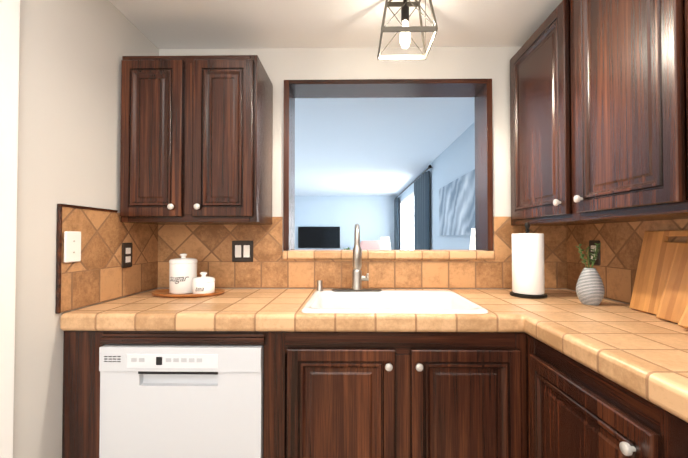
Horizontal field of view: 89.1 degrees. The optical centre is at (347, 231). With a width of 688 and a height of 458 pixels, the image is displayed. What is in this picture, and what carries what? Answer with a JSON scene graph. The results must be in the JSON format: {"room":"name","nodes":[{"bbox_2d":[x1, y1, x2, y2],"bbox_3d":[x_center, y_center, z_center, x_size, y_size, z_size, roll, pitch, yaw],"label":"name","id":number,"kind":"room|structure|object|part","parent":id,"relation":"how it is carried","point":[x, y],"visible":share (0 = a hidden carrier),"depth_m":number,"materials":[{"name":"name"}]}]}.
{"room":"kitchen","nodes":[
{"label":"kitchen","id":0,"kind":"room"},
{"bbox_2d":[13,0,158,457],"bbox_3d":[-1.132,0.077,0.119,0.120,2.235,3.600,0,-1,1],"label":"wall","id":1,"kind":"structure","parent":0,"point":[72,53],"depth_m":1.25,"materials":[{"name":"paint"}]},
{"bbox_2d":[0,0,19,457],"bbox_3d":[-1.050,0.168,0.975,0.020,2.080,0.237,0,-1,1],"label":"door frame","id":2,"kind":"structure","parent":1,"relation":"attached to","point":[9,48],"depth_m":1.07,"materials":[{"name":"white"}]},
{"bbox_2d":[64,231,80,262],"bbox_3d":[-1.037,0.057,1.318,0.008,0.116,0.075,0,-1,1],"label":"electrical outlet","id":3,"kind":"object","parent":1,"relation":"attached to","point":[72,246],"visible":0.98,"depth_m":1.31,"materials":[{"name":"white plastic"}]},
{"bbox_2d":[55,204,117,313],"bbox_3d":[-1.047,0.100,1.418,0.014,0.398,0.310,0,-1,1],"label":"trim","id":4,"kind":"structure","parent":1,"relation":"attached to","point":[58,258],"depth_m":1.26,"materials":[{"name":"brown wood"}]},
{"bbox_2d":[61,207,157,312],"bbox_3d":[-1.048,0.107,1.591,0.008,0.388,0.637,0,-1,1],"label":"backsplash","id":5,"kind":"structure","parent":1,"relation":"attached to","point":[97,273],"depth_m":1.50,"materials":[{"name":"tile"}]},
{"bbox_2d":[121,243,132,267],"bbox_3d":[-1.038,0.110,1.645,0.008,0.116,0.072,0,-1,1],"label":"electrical outlet plate","id":6,"kind":"object","parent":5,"relation":"attached to","point":[126,261],"visible":1,"depth_m":1.63,"materials":[{"name":"grey plastic"}]},
{"bbox_2d":[109,0,562,195],"bbox_3d":[-0.848,-1.013,3.634,4.650,0.060,10.600,0,-1,1],"label":"ceiling","id":7,"kind":"structure","parent":0,"point":[207,24],"depth_m":1.87,"materials":[{"name":"paint"}]},
{"bbox_2d":[377,0,437,59],"bbox_3d":[0.236,-0.888,1.446,0.218,0.262,0.218,0,-1,1],"label":"ceiling light fixture","id":8,"kind":"object","parent":7,"relation":"attached to","point":[404,29],"visible":1,"depth_m":1.43,"materials":[{"name":"grey metal"}]},
{"bbox_3d":[0.236,-0.813,1.445,0.045,0.112,0.045,0,-1,1],"label":"ceiling light bulb","id":9,"kind":"part","parent":8,"relation":"part of","materials":[{"name":"white glass"}]},
{"bbox_2d":[294,196,396,249],"bbox_3d":[-0.774,0.219,8.764,4.650,2.235,0.100,0,-1,1],"label":"wall","id":10,"kind":"structure","parent":0,"point":[372,217],"depth_m":8.71,"materials":[{"name":"paint"}]},
{"bbox_2d":[298,227,339,247],"bbox_3d":[-0.721,0.141,8.687,1.040,0.530,0.045,0,-1,1],"label":"screen","id":11,"kind":"object","parent":10,"relation":"attached to","point":[318,237],"visible":0.98,"depth_m":8.66,"materials":[{"name":"black plastic"}]},
{"bbox_2d":[157,46,567,289],"bbox_3d":[0.069,0.107,1.987,2.470,2.235,0.170,0,-1,1],"label":"wall","id":12,"kind":"structure","parent":0,"point":[366,63],"depth_m":1.91,"materials":[{"name":"paint"}]},
{"bbox_2d":[120,55,272,224],"bbox_3d":[-0.728,-0.425,1.734,0.626,0.768,0.357,0,-1,1],"label":"upper cabinet","id":13,"kind":"object","parent":12,"relation":"attached to","point":[196,144],"visible":1,"depth_m":1.59,"materials":[{"name":"brown wood"}]},
{"bbox_2d":[158,217,282,287],"bbox_3d":[-0.702,0.113,1.909,0.690,0.388,0.008,0,-1,1],"label":"backsplash","id":14,"kind":"structure","parent":12,"relation":"attached to","point":[208,248],"depth_m":1.90,"materials":[{"name":"tile"}]},
{"bbox_2d":[232,241,252,261],"bbox_3d":[-0.573,0.106,1.898,0.116,0.116,0.008,0,-1,1],"label":"switch plate","id":15,"kind":"object","parent":14,"relation":"attached to","point":[242,251],"visible":1,"depth_m":1.90,"materials":[{"name":"grey plastic"}]},
{"bbox_2d":[282,259,493,288],"bbox_3d":[0.215,0.229,1.894,1.145,0.156,0.008,0,-1,1],"label":"backsplash","id":16,"kind":"structure","parent":12,"relation":"attached to","point":[337,273],"depth_m":1.89,"materials":[{"name":"tile"}]},
{"bbox_2d":[283,79,492,250],"bbox_3d":[0.217,-0.362,1.993,1.135,0.935,0.194,0,-1,1],"label":"window frame","id":17,"kind":"structure","parent":12,"relation":"attached to","point":[483,174],"depth_m":1.94,"materials":[{"name":"brown wood"}]},
{"bbox_2d":[282,250,494,259],"bbox_3d":[0.217,0.129,1.982,1.145,0.046,0.214,0,-1,1],"label":"window sill","id":18,"kind":"structure","parent":12,"relation":"on","point":[407,254],"depth_m":1.88,"materials":[{"name":"beige tile"}]},
{"bbox_2d":[493,217,566,288],"bbox_3d":[0.985,0.112,1.885,0.395,0.388,0.008,0,-1,1],"label":"backsplash","id":19,"kind":"structure","parent":12,"relation":"attached to","point":[555,259],"depth_m":1.88,"materials":[{"name":"tile"}]},
{"bbox_2d":[397,122,474,249],"bbox_3d":[1.232,0.163,5.370,0.120,2.235,6.630,0,-1,1],"label":"wall","id":20,"kind":"structure","parent":0,"point":[454,160],"depth_m":4.05,"materials":[{"name":"paint"}]},
{"bbox_2d":[400,192,413,249],"bbox_3d":[1.222,-0.128,6.966,0.057,1.170,2.150,0,-1,1],"label":"living room window","id":21,"kind":"structure","parent":20,"relation":"in","point":[407,220],"depth_m":7.31,"materials":[{"name":"white glass"}]},
{"bbox_2d":[395,165,432,198],"bbox_3d":[1.150,-0.847,6.699,0.080,0.052,3.970,0,-1,1],"label":"curtain rod","id":22,"kind":"object","parent":20,"relation":"attached to","point":[429,166],"visible":0.92,"depth_m":5.59,"materials":[{"name":"brown metal"}]},
{"bbox_2d":[394,197,398,249],"bbox_3d":[1.162,0.250,8.344,0.060,2.080,0.523,0,-1,1],"label":"curtain","id":23,"kind":"object","parent":22,"relation":"hanging from","point":[396,223],"visible":0.56,"depth_m":8.18,"materials":[{"name":"blue fabric"}]},
{"bbox_2d":[414,171,429,249],"bbox_3d":[1.119,0.200,5.335,0.060,2.080,1.003,0,-1,1],"label":"curtain","id":24,"kind":"object","parent":22,"relation":"hanging from","point":[422,212],"visible":0.65,"depth_m":5.20,"materials":[{"name":"blue fabric"}]},
{"bbox_2d":[439,169,474,235],"bbox_3d":[1.130,-0.251,3.628,0.034,0.575,1.370,0,-1,1],"label":"canvas art","id":25,"kind":"object","parent":20,"relation":"attached to","point":[456,206],"visible":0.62,"depth_m":3.51},
{"bbox_2d":[568,289,629,304],"bbox_3d":[1.217,0.076,0.086,0.120,2.235,3.600,0,-1,1],"label":"wall","id":26,"kind":"structure","parent":0,"point":[608,299],"depth_m":1.55,"materials":[{"name":"paint"}]},
{"bbox_2d":[510,6,584,225],"bbox_3d":[1.011,-0.488,1.602,0.318,0.900,0.576,0,-1,1],"label":"upper cabinet","id":27,"kind":"object","parent":26,"relation":"attached to","point":[534,67],"depth_m":1.60,"materials":[{"name":"brown wood"}]},
{"bbox_2d":[558,0,665,223],"bbox_3d":[1.004,-0.496,1.094,0.318,0.900,0.540,0,-1,1],"label":"upper cabinet","id":28,"kind":"object","parent":26,"relation":"attached to","point":[598,111],"depth_m":1.13,"materials":[{"name":"brown wood"}]},
{"bbox_2d":[566,219,687,303],"bbox_3d":[1.162,0.092,0.682,0.008,0.388,2.392,0,-1,1],"label":"backsplash","id":29,"kind":"structure","parent":26,"relation":"attached to","point":[620,248],"depth_m":1.53,"materials":[{"name":"tile"}]},
{"bbox_2d":[589,240,600,264],"bbox_3d":[1.167,0.100,1.656,0.008,0.116,0.072,0,-1,1],"label":"electrical outlet plate","id":30,"kind":"object","parent":29,"relation":"attached to","point":[593,246],"visible":0.79,"depth_m":1.65,"materials":[{"name":"grey plastic"}]},
{"bbox_2d":[666,0,687,219],"bbox_3d":[0.996,-0.504,0.596,0.318,0.900,0.596,0,-1,1],"label":"upper cabinet","id":31,"kind":"object","parent":26,"relation":"attached to","point":[676,10],"depth_m":0.91,"materials":[{"name":"brown wood"}]},
{"bbox_3d":[-0.896,1.225,0.182,4.650,0.060,3.770,0,-1,1],"label":"floor","id":32,"kind":"structure","parent":0,"visible":0},
{"bbox_2d":[60,223,523,457],"bbox_3d":[-0.225,0.588,1.567,1.650,1.260,0.658,0,-1,1],"label":"base cabinet","id":33,"kind":"object","parent":32,"relation":"on","point":[356,370],"depth_m":1.26,"materials":[{"name":"brown wood"}]},
{"bbox_2d":[99,345,262,457],"bbox_3d":[-0.602,0.820,1.550,0.586,0.795,0.600,0,-1,1],"label":"dishwasher","id":34,"kind":"object","parent":33,"relation":"in","point":[157,401],"depth_m":1.26,"materials":[{"name":"white"}]},
{"bbox_2d":[60,289,687,422],"bbox_3d":[0.047,0.316,0.397,2.226,0.065,2.998,0,-1,1],"label":"countertop","id":35,"kind":"structure","parent":33,"relation":"on","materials":[{"name":"tile"}]},
{"bbox_2d":[151,288,224,297],"bbox_3d":[-0.773,0.296,1.696,0.345,0.016,0.221,0,-1,1],"label":"tray","id":36,"kind":"object","parent":35,"relation":"on","point":[166,293],"visible":0.6,"depth_m":1.62,"materials":[{"name":"brown wood"}]},
{"bbox_2d":[169,253,197,293],"bbox_3d":[-0.800,0.200,1.698,0.126,0.188,0.126,0,-1,1],"label":"sugar canister","id":37,"kind":"object","parent":36,"relation":"on","point":[182,271],"visible":0.98,"depth_m":1.65,"materials":[{"name":"white ceramic"}]},
{"bbox_2d":[192,272,214,293],"bbox_3d":[-0.686,0.242,1.660,0.103,0.102,0.103,0,-1,1],"label":"tea canister","id":38,"kind":"object","parent":36,"relation":"on","point":[203,284],"visible":0.98,"depth_m":1.62,"materials":[{"name":"white ceramic"}]},
{"bbox_2d":[316,223,381,291],"bbox_3d":[0.004,0.126,1.661,0.327,0.332,0.222,0,-1,1],"label":"faucet","id":39,"kind":"object","parent":35,"relation":"on","point":[357,278],"depth_m":1.71,"materials":[{"name":"silver metal"}]},
{"bbox_2d":[301,290,487,313],"bbox_3d":[0.175,0.393,1.522,0.695,0.205,0.507,0,-1,1],"label":"sink","id":40,"kind":"object","parent":35,"relation":"in","point":[318,301],"depth_m":1.68,"materials":[{"name":"white ceramic"}]},
{"bbox_2d":[509,222,546,298],"bbox_3d":[0.852,0.128,1.655,0.160,0.350,0.160,0,-1,1],"label":"paper towel holder","id":41,"kind":"object","parent":35,"relation":"on","point":[528,278],"visible":1,"depth_m":1.60,"materials":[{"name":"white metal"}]},
{"bbox_2d":[576,243,604,304],"bbox_3d":[1.002,0.172,1.448,0.098,0.254,0.098,0,-1,1],"label":"vase","id":42,"kind":"object","parent":35,"relation":"on","point":[590,290],"visible":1,"depth_m":1.42,"materials":[{"name":"grey ceramic"}]},
{"bbox_2d":[629,230,687,314],"bbox_3d":[1.122,0.145,1.251,0.078,0.300,0.200,0,-1,1],"label":"cutting board","id":43,"kind":"object","parent":35,"relation":"on","point":[656,256],"visible":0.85,"depth_m":1.27,"materials":[{"name":"brown wood"}]},
{"bbox_2d":[656,243,687,322],"bbox_3d":[1.085,0.164,1.071,0.088,0.257,0.230,0,-1,1],"label":"cutting board","id":44,"kind":"object","parent":35,"relation":"on","point":[673,303],"visible":0.96,"depth_m":1.15,"materials":[{"name":"brown wood"}]},
{"bbox_2d":[678,304,687,329],"bbox_3d":[1.022,0.241,0.976,0.067,0.099,0.150,0,-1,1],"label":"cutting board","id":45,"kind":"object","parent":35,"relation":"on","point":[683,322],"visible":1,"depth_m":1.04,"materials":[{"name":"brown wood"}]},
{"bbox_2d":[512,289,687,457],"bbox_3d":[0.872,0.741,0.379,0.576,0.915,2.998,0,-1,1],"label":"base cabinet","id":46,"kind":"object","parent":32,"relation":"on","point":[608,379],"depth_m":0.96,"materials":[{"name":"brown wood"}]},
{"bbox_3d":[-0.821,1.313,5.481,4.650,0.060,6.830,0,-1,1],"label":"floor","id":47,"kind":"structure","parent":0,"visible":0},
{"bbox_2d":[360,241,382,249],"bbox_3d":[0.480,0.752,7.287,0.620,1.120,0.620,0,-1,1],"label":"chair","id":48,"kind":"object","parent":47,"relation":"on","point":[371,245],"visible":0.15,"depth_m":7.44,"materials":[{"name":"pink fabric"}]},
{"bbox_2d":[469,228,475,249],"bbox_3d":[1.051,0.606,2.800,0.160,1.265,0.160,0,-1,1],"label":"floor lamp","id":49,"kind":"object","parent":47,"relation":"on","point":[472,243],"visible":0.04,"depth_m":2.78,"materials":[{"name":"white metal"}]},
{"bbox_3d":[0.873,1.028,8.227,0.480,0.600,0.480,0,-1,1],"label":"side table","id":50,"kind":"object","parent":47,"relation":"on","visible":0},
{"bbox_2d":[380,237,390,249],"bbox_3d":[0.873,0.427,8.237,0.280,0.598,0.280,0,-1,1],"label":"lamp","id":51,"kind":"object","parent":50,"relation":"on","point":[385,242],"visible":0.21,"depth_m":8.13,"materials":[{"name":"white ceramic"}]}
]}

